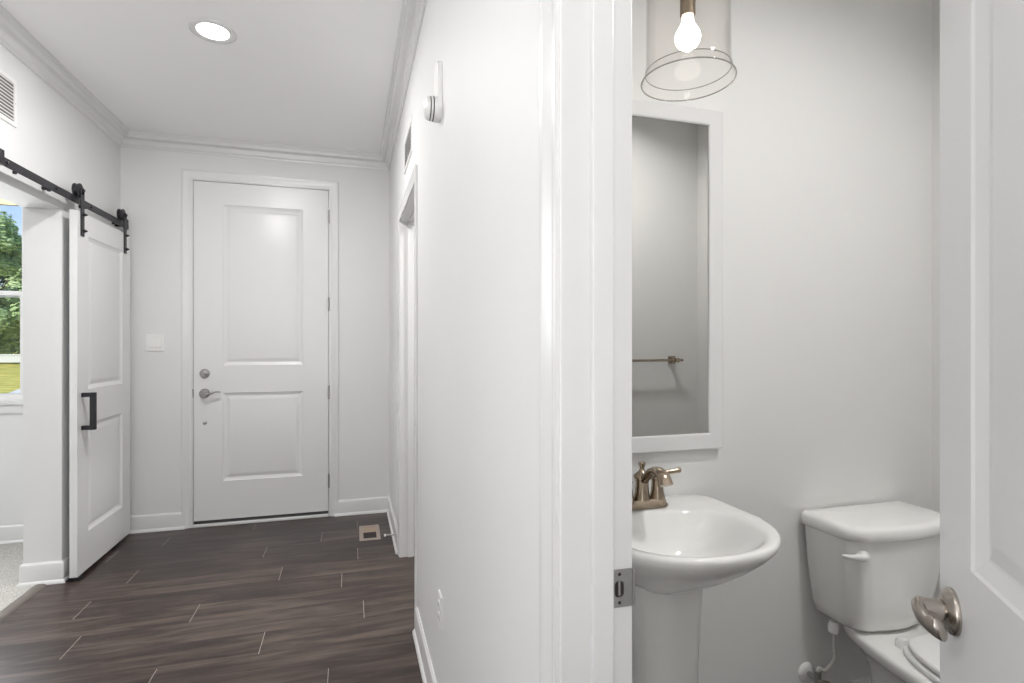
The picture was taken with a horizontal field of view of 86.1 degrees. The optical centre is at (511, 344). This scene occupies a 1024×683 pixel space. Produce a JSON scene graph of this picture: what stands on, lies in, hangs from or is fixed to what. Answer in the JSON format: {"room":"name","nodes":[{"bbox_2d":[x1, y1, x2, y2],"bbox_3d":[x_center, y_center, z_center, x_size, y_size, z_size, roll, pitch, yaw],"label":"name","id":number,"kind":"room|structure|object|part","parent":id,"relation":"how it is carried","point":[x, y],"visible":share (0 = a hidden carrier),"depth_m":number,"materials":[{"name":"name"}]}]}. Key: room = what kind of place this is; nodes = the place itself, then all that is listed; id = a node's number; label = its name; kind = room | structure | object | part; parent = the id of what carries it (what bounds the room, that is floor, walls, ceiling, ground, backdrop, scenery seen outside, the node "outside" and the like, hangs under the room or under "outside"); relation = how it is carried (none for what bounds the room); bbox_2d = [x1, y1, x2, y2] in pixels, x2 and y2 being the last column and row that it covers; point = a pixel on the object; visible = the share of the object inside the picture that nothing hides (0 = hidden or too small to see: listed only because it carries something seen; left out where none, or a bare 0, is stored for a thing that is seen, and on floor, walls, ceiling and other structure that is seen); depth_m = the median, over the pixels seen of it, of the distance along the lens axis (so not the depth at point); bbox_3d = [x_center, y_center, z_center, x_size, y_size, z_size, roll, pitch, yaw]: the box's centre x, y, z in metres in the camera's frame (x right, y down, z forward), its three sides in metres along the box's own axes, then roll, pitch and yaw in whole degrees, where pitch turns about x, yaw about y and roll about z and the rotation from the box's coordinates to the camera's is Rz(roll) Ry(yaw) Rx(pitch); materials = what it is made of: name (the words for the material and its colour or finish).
{"room":"entrance hallway","nodes":[
{"label":"entrance hallway","id":0,"kind":"room"},
{"bbox_2d":[0,44,119,563],"bbox_3d":[-2.045,-0.083,1.223,0.175,2.775,5.300,0,0,-16],"label":"wall","id":1,"kind":"structure","parent":0,"point":[51,139],"depth_m":3.00,"materials":[{"name":"paint"}]},
{"bbox_2d":[0,69,16,127],"bbox_3d":[-2.291,-1.143,2.383,0.007,0.225,0.465,0,0,-16],"label":"air vent","id":2,"kind":"object","parent":1,"relation":"in","point":[8,85],"visible":1,"depth_m":2.54,"materials":[{"name":"white plastic"}]},
{"bbox_2d":[16,555,68,586],"bbox_3d":[-2.675,1.246,3.369,0.223,0.118,0.827,0,0,-16],"label":"baseboard","id":3,"kind":"structure","parent":1,"relation":"attached to","point":[52,572],"depth_m":2.99,"materials":[{"name":"paint"}]},
{"bbox_2d":[0,148,129,577],"bbox_3d":[-2.401,0.189,3.006,0.148,2.189,1.602,0,0,-16],"label":"barn door","id":4,"kind":"structure","parent":1,"relation":"in","point":[99,253],"depth_m":3.26,"materials":[{"name":"paint"}]},
{"bbox_3d":[-2.438,-0.818,2.995,0.069,0.076,1.602,0,0,-16],"label":"barn door rail","id":5,"kind":"part","parent":4,"relation":"part of","materials":[{"name":"black metal"}]},
{"bbox_3d":[-2.382,0.372,3.087,0.068,0.210,0.021,0,0,-16],"label":"pull handle","id":6,"kind":"part","parent":4,"relation":"part of","materials":[{"name":"black metal"}]},
{"bbox_2d":[0,147,389,525],"bbox_3d":[-2.318,-0.083,3.988,8.600,2.775,0.160,0,0,-16],"label":"wall","id":7,"kind":"structure","parent":0,"point":[150,180],"depth_m":3.89,"materials":[{"name":"paint"}]},
{"bbox_2d":[0,198,22,413],"bbox_3d":[-3.699,-0.292,3.537,1.015,1.485,0.128,0,0,-16],"label":"window","id":8,"kind":"structure","parent":7,"relation":"in","point":[9,402],"depth_m":3.65,"materials":[{"name":"plastic"}]},
{"bbox_3d":[-3.713,-0.666,3.583,0.891,0.693,0.030,0,0,-16],"label":"sash","id":9,"kind":"part","parent":8,"relation":"part of","materials":[{"name":"plastic"}]},
{"bbox_3d":[-3.703,-0.004,3.549,0.891,0.713,0.030,0,0,-16],"label":"sash","id":10,"kind":"part","parent":8,"relation":"part of","materials":[{"name":"plastic"}]},
{"bbox_2d":[0,524,22,543],"bbox_3d":[-4.645,1.246,3.209,3.695,0.118,0.024,0,0,-16],"label":"baseboard","id":11,"kind":"structure","parent":7,"relation":"attached to","point":[8,533],"depth_m":3.60,"materials":[{"name":"paint"}]},
{"bbox_2d":[146,334,164,350],"bbox_3d":[-2.503,-0.015,3.844,0.116,0.117,0.013,0,0,-16],"label":"light switch","id":12,"kind":"object","parent":7,"relation":"attached to","point":[154,342],"visible":1,"depth_m":3.84,"materials":[{"name":"white plastic"}]},
{"bbox_2d":[129,512,185,533],"bbox_3d":[-2.511,1.246,3.836,0.403,0.118,0.024,0,0,-16],"label":"baseboard","id":13,"kind":"structure","parent":7,"relation":"attached to","point":[163,521],"depth_m":3.84,"materials":[{"name":"paint"}]},
{"bbox_2d":[181,169,337,528],"bbox_3d":[-1.857,0.028,4.110,1.061,2.555,0.177,0,0,-16],"label":"door frame","id":14,"kind":"structure","parent":7,"relation":"attached to","point":[188,176],"depth_m":3.93,"materials":[{"name":"paint"}]},
{"bbox_3d":[-1.857,1.294,4.110,0.921,0.019,0.177,0,0,-16],"label":"sill","id":15,"kind":"part","parent":14,"relation":"part of","materials":[{"name":"paint"}]},
{"bbox_2d":[192,181,329,523],"bbox_3d":[-1.834,0.055,4.043,0.933,2.464,0.104,0,0,-16],"label":"door","id":16,"kind":"structure","parent":7,"relation":"in","point":[261,391],"depth_m":4.05,"materials":[{"name":"paint"}]},
{"bbox_3d":[-2.164,0.347,3.923,0.146,0.066,0.060,0,0,-16],"label":"handle","id":17,"kind":"part","parent":16,"relation":"part of","materials":[{"name":"grey metal"}]},
{"bbox_2d":[0,0,402,152],"bbox_3d":[-1.036,-1.545,-0.377,9.000,0.150,9.260,0,0,-16],"label":"ceiling","id":18,"kind":"structure","parent":0,"point":[309,73],"depth_m":2.83,"materials":[{"name":"paint"}]},
{"bbox_2d":[188,18,236,43],"bbox_3d":[-1.400,-1.466,2.566,0.200,0.008,0.200,0,0,-16],"label":"recessed light","id":19,"kind":"object","parent":18,"relation":"in","point":[209,30],"visible":1,"depth_m":2.56,"materials":[{"name":"paint"}]},
{"bbox_2d":[641,0,736,101],"bbox_3d":[0.447,-1.070,1.395,0.233,0.800,0.233,0,0,-16],"label":"pendant light","id":20,"kind":"object","parent":18,"relation":"hanging from","point":[688,35],"visible":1,"depth_m":1.38,"materials":[{"name":"clear glass"}]},
{"bbox_2d":[680,0,695,19],"bbox_3d":[0.447,-0.916,1.395,0.060,0.160,0.060,0,0,-16],"label":"socket","id":21,"kind":"object","parent":20,"relation":"attached to","point":[687,7],"depth_m":1.38,"materials":[{"name":"gold metal"}]},
{"bbox_3d":[0.447,-0.794,1.395,0.064,0.090,0.064,0,0,-16],"label":"bulb","id":22,"kind":"part","parent":20,"relation":"part of","materials":[{"name":"white glass"}]},
{"bbox_2d":[0,512,422,682],"bbox_3d":[-1.064,1.313,-0.281,8.600,0.024,9.060,0,0,-16],"label":"floor","id":23,"kind":"structure","parent":0,"point":[309,600],"depth_m":2.68,"materials":[{"name":"wood"}]},
{"bbox_2d":[0,584,46,621],"bbox_3d":[-2.450,1.300,2.614,0.062,0.011,0.737,0,0,-16],"label":"threshold","id":24,"kind":"object","parent":23,"relation":"on","point":[35,589],"visible":1,"depth_m":2.77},
{"bbox_2d":[66,575,82,581],"bbox_3d":[-2.439,1.295,3.039,0.088,0.020,0.040,0,0,-16],"label":"floor guide","id":25,"kind":"object","parent":23,"relation":"on","point":[80,577],"visible":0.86,"depth_m":3.03,"materials":[{"name":"black metal"}]},
{"bbox_2d":[359,524,380,540],"bbox_3d":[-0.989,1.302,3.808,0.138,0.006,0.305,0,0,-16],"label":"floor vent","id":26,"kind":"object","parent":23,"relation":"in","point":[368,532],"visible":1,"depth_m":3.80,"materials":[{"name":"metal"}]},
{"bbox_2d":[632,495,780,682],"bbox_3d":[0.428,0.889,1.454,0.524,0.832,0.487,0,0,-16],"label":"pedestal sink","id":27,"kind":"object","parent":23,"relation":"on","point":[693,544],"visible":0.78,"depth_m":1.43,"materials":[{"name":"ceramic"}]},
{"bbox_2d":[632,461,680,509],"bbox_3d":[0.378,0.406,1.594,0.198,0.135,0.198,0,0,24],"label":"faucet","id":28,"kind":"object","parent":27,"relation":"on","point":[660,478],"visible":0.71,"depth_m":1.59,"materials":[{"name":"beige metal"}]},
{"bbox_3d":[0.382,0.398,1.610,0.049,0.109,0.049,0,0,-16],"label":"spout","id":29,"kind":"part","parent":28,"relation":"part of","materials":[{"name":"beige metal"}]},
{"bbox_3d":[0.382,0.462,1.610,0.160,0.024,0.056,0,0,-16],"label":"plate","id":30,"kind":"part","parent":28,"relation":"part of","materials":[{"name":"beige metal"}]},
{"bbox_3d":[0.401,0.374,1.543,0.042,0.070,0.147,0,0,-16],"label":"spout","id":31,"kind":"part","parent":28,"relation":"part of","materials":[{"name":"beige metal"}]},
{"bbox_3d":[0.430,0.409,1.624,0.046,0.085,0.046,0,0,-16],"label":"handle","id":32,"kind":"part","parent":28,"relation":"part of","materials":[{"name":"beige metal"}]},
{"bbox_3d":[0.467,0.376,1.633,0.076,0.023,0.017,0,0,-10],"label":"lever","id":33,"kind":"part","parent":28,"relation":"part of","materials":[{"name":"beige metal"}]},
{"bbox_2d":[632,495,780,594],"bbox_3d":[0.428,0.557,1.454,0.524,0.168,0.487,0,0,-16],"label":"basin","id":34,"kind":"object","parent":27,"relation":"in","point":[693,544],"depth_m":1.48,"materials":[{"name":"ceramic"}]},
{"bbox_2d":[801,501,939,682],"bbox_3d":[1.292,0.931,1.572,0.459,0.747,0.724,0,0,-16],"label":"toilet","id":35,"kind":"object","parent":23,"relation":"on","point":[867,563],"visible":0.77,"depth_m":1.72,"materials":[{"name":"ceramic"}]},
{"bbox_3d":[1.057,0.650,1.683,0.079,0.036,0.032,0,0,16],"label":"flush lever","id":36,"kind":"part","parent":35,"relation":"part of","materials":[{"name":"white plastic"}]},
{"bbox_3d":[1.226,0.582,1.807,0.451,0.047,0.236,0,0,-16],"label":"tank lid","id":37,"kind":"part","parent":35,"relation":"part of","materials":[{"name":"ceramic"}]},
{"bbox_3d":[1.225,0.758,1.811,0.428,0.316,0.219,0,0,-16],"label":"tank","id":38,"kind":"part","parent":35,"relation":"part of","materials":[{"name":"ceramic"}]},
{"bbox_3d":[1.296,1.112,1.569,0.372,0.386,0.715,0,0,-16],"label":"bowl","id":39,"kind":"part","parent":35,"relation":"part of","materials":[{"name":"ceramic"}]},
{"bbox_3d":[1.329,0.908,1.457,0.368,0.022,0.477,0,0,-16],"label":"seat","id":40,"kind":"part","parent":35,"relation":"part of","materials":[{"name":"white plastic"}]},
{"bbox_3d":[1.330,0.886,1.454,0.356,0.021,0.460,0,0,-16],"label":"seat lid","id":41,"kind":"part","parent":35,"relation":"part of","materials":[{"name":"white plastic"}]},
{"bbox_2d":[390,0,538,682],"bbox_3d":[-0.163,-0.083,1.776,0.108,2.775,5.300,0,0,-16],"label":"wall","id":42,"kind":"structure","parent":0,"point":[478,167],"depth_m":1.33,"materials":[{"name":"paint"}]},
{"bbox_2d":[0,0,426,170],"bbox_3d":[-1.088,-1.420,1.504,1.820,0.100,5.300,0,0,-16],"label":"crown molding","id":43,"kind":"structure","parent":42,"relation":"attached to","point":[14,37],"depth_m":3.39,"materials":[{"name":"paint"}]},
{"bbox_2d":[335,496,396,553],"bbox_3d":[-1.029,1.246,3.806,0.410,0.118,0.917,0,0,-16],"label":"baseboard","id":44,"kind":"structure","parent":42,"relation":"attached to","point":[347,507],"depth_m":4.21,"materials":[{"name":"paint"}]},
{"bbox_2d":[397,165,417,628],"bbox_3d":[-0.514,0.243,2.970,0.134,2.123,0.976,0,0,-16],"label":"door frame","id":45,"kind":"structure","parent":42,"relation":"attached to","point":[407,216],"depth_m":3.37,"materials":[{"name":"paint"}]},
{"bbox_2d":[404,115,412,173],"bbox_3d":[-0.545,-1.040,2.873,0.007,0.180,0.380,0,0,-16],"label":"air vent","id":46,"kind":"object","parent":42,"relation":"in","point":[408,143],"visible":1,"depth_m":2.82,"materials":[{"name":"white plastic"}]},
{"bbox_2d":[412,607,436,682],"bbox_3d":[-0.199,1.246,1.664,0.024,0.118,1.708,0,0,-16],"label":"baseboard","id":47,"kind":"structure","parent":42,"relation":"attached to","point":[423,655],"depth_m":2.21,"materials":[{"name":"paint"}]},
{"bbox_2d":[424,61,441,122],"bbox_3d":[-0.271,-0.857,1.854,0.054,0.200,0.094,0,0,-16],"label":"door chime","id":48,"kind":"object","parent":42,"relation":"attached to","point":[432,104],"visible":1,"depth_m":1.82,"materials":[{"name":"white plastic"}]},
{"bbox_3d":[-0.251,-0.861,1.860,0.014,0.192,0.094,0,0,-16],"label":"mounting plate","id":49,"kind":"part","parent":48,"relation":"part of","materials":[{"name":"white plastic"}]},
{"bbox_2d":[438,589,442,631],"bbox_3d":[-0.242,0.890,1.836,0.009,0.114,0.070,0,0,-16],"label":"wall outlet","id":50,"kind":"object","parent":42,"relation":"attached to","point":[440,598],"visible":1,"depth_m":1.81,"materials":[{"name":"white plastic"}]},
{"bbox_2d":[539,0,634,682],"bbox_3d":[0.217,0.243,0.474,0.130,2.123,0.810,0,0,-16],"label":"door frame","id":51,"kind":"structure","parent":42,"relation":"attached to","point":[587,574],"depth_m":0.80,"materials":[{"name":"paint"}]},
{"bbox_3d":[0.161,0.243,0.458,0.013,2.123,0.810,0,0,-16],"label":"casing","id":52,"kind":"part","parent":51,"relation":"part of","materials":[{"name":"paint"}]},
{"bbox_3d":[0.165,0.361,0.813,0.040,0.056,0.004,0,0,-16],"label":"strike plate","id":53,"kind":"part","parent":51,"relation":"part of","materials":[{"name":"grey metal"}]},
{"bbox_2d":[911,0,1023,682],"bbox_3d":[0.492,0.277,0.476,0.129,2.032,0.670,0,0,25],"label":"door","id":54,"kind":"structure","parent":42,"relation":"in","point":[976,616],"depth_m":0.67,"materials":[{"name":"paint"}]},
{"bbox_3d":[0.570,0.359,0.741,0.047,0.061,0.074,0,0,22],"label":"lever","id":55,"kind":"part","parent":54,"relation":"part of","materials":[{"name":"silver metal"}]},
{"bbox_2d":[632,0,931,682],"bbox_3d":[0.799,-0.083,1.879,1.797,2.775,0.115,0,0,-16],"label":"wall","id":56,"kind":"structure","parent":0,"point":[827,108],"depth_m":1.88,"materials":[{"name":"paint"}]},
{"bbox_2d":[632,98,722,453],"bbox_3d":[0.363,-0.210,1.678,0.650,1.082,0.024,0,0,-16],"label":"wall mirror","id":57,"kind":"object","parent":56,"relation":"attached to","point":[677,150],"visible":0.45,"depth_m":1.72,"materials":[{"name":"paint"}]},
{"bbox_2d":[798,619,838,682],"bbox_3d":[1.031,1.032,1.837,0.084,0.239,0.097,0,0,-16],"label":"supply valve","id":58,"kind":"object","parent":56,"relation":"attached to","point":[806,671],"visible":0.98,"depth_m":1.82,"materials":[{"name":"white plastic"}]},
{"bbox_2d":[844,677,870,682],"bbox_3d":[0.971,1.246,1.101,1.676,0.118,1.475,0,0,-16],"label":"baseboard","id":59,"kind":"structure","parent":56,"relation":"attached to","point":[868,679],"depth_m":1.94,"materials":[{"name":"paint"}]},
{"bbox_2d":[932,0,939,597],"bbox_3d":[1.847,-0.083,1.298,0.115,2.775,1.590,0,0,-16],"label":"wall","id":60,"kind":"structure","parent":0,"point":[935,3],"depth_m":2.03,"materials":[{"name":"paint"}]},
{"label":"outside","id":61,"kind":"structure","parent":0,"visible":0},
{"bbox_2d":[0,352,19,392],"bbox_3d":[-42.385,1.665,73.327,180.000,0.120,155.400,0,0,-16],"label":"ground","id":62,"kind":"structure","parent":61,"point":[9,371],"depth_m":27.93,"materials":[{"name":"green plant"}]},
{"bbox_2d":[0,354,19,361],"bbox_3d":[-37.123,1.075,41.223,48.000,1.060,0.200,0,0,-16],"label":"vinyl fence","id":63,"kind":"object","parent":62,"relation":"on","point":[3,357],"visible":0.02,"depth_m":41.05,"materials":[{"name":"white plastic"}]},
{"bbox_2d":[0,211,21,353],"bbox_3d":[-43.391,-4.934,45.734,6.985,13.092,6.590,0,0,14],"label":"tree","id":64,"kind":"object","parent":62,"relation":"on","point":[10,241],"visible":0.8,"depth_m":46.03,"materials":[{"name":"green plant"}]},
{"bbox_2d":[0,267,21,353],"bbox_3d":[-49.576,-4.434,52.320,6.488,12.092,6.839,0,0,33],"label":"tree","id":65,"kind":"object","parent":62,"relation":"on","point":[15,281],"visible":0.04,"depth_m":52.65,"materials":[{"name":"green plant"}]},
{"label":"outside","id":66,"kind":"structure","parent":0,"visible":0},
{"bbox_3d":[-3.737,-1.380,4.562,6.200,0.130,1.740,0,0,-16],"label":"ceiling","id":67,"kind":"structure","parent":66,"visible":0},
{"bbox_2d":[0,199,15,204],"bbox_3d":[-4.536,-1.290,4.869,0.340,0.049,0.340,0,0,-16],"label":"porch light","id":68,"kind":"object","parent":67,"relation":"attached to","point":[2,201],"visible":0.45,"depth_m":4.87,"materials":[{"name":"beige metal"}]}
]}

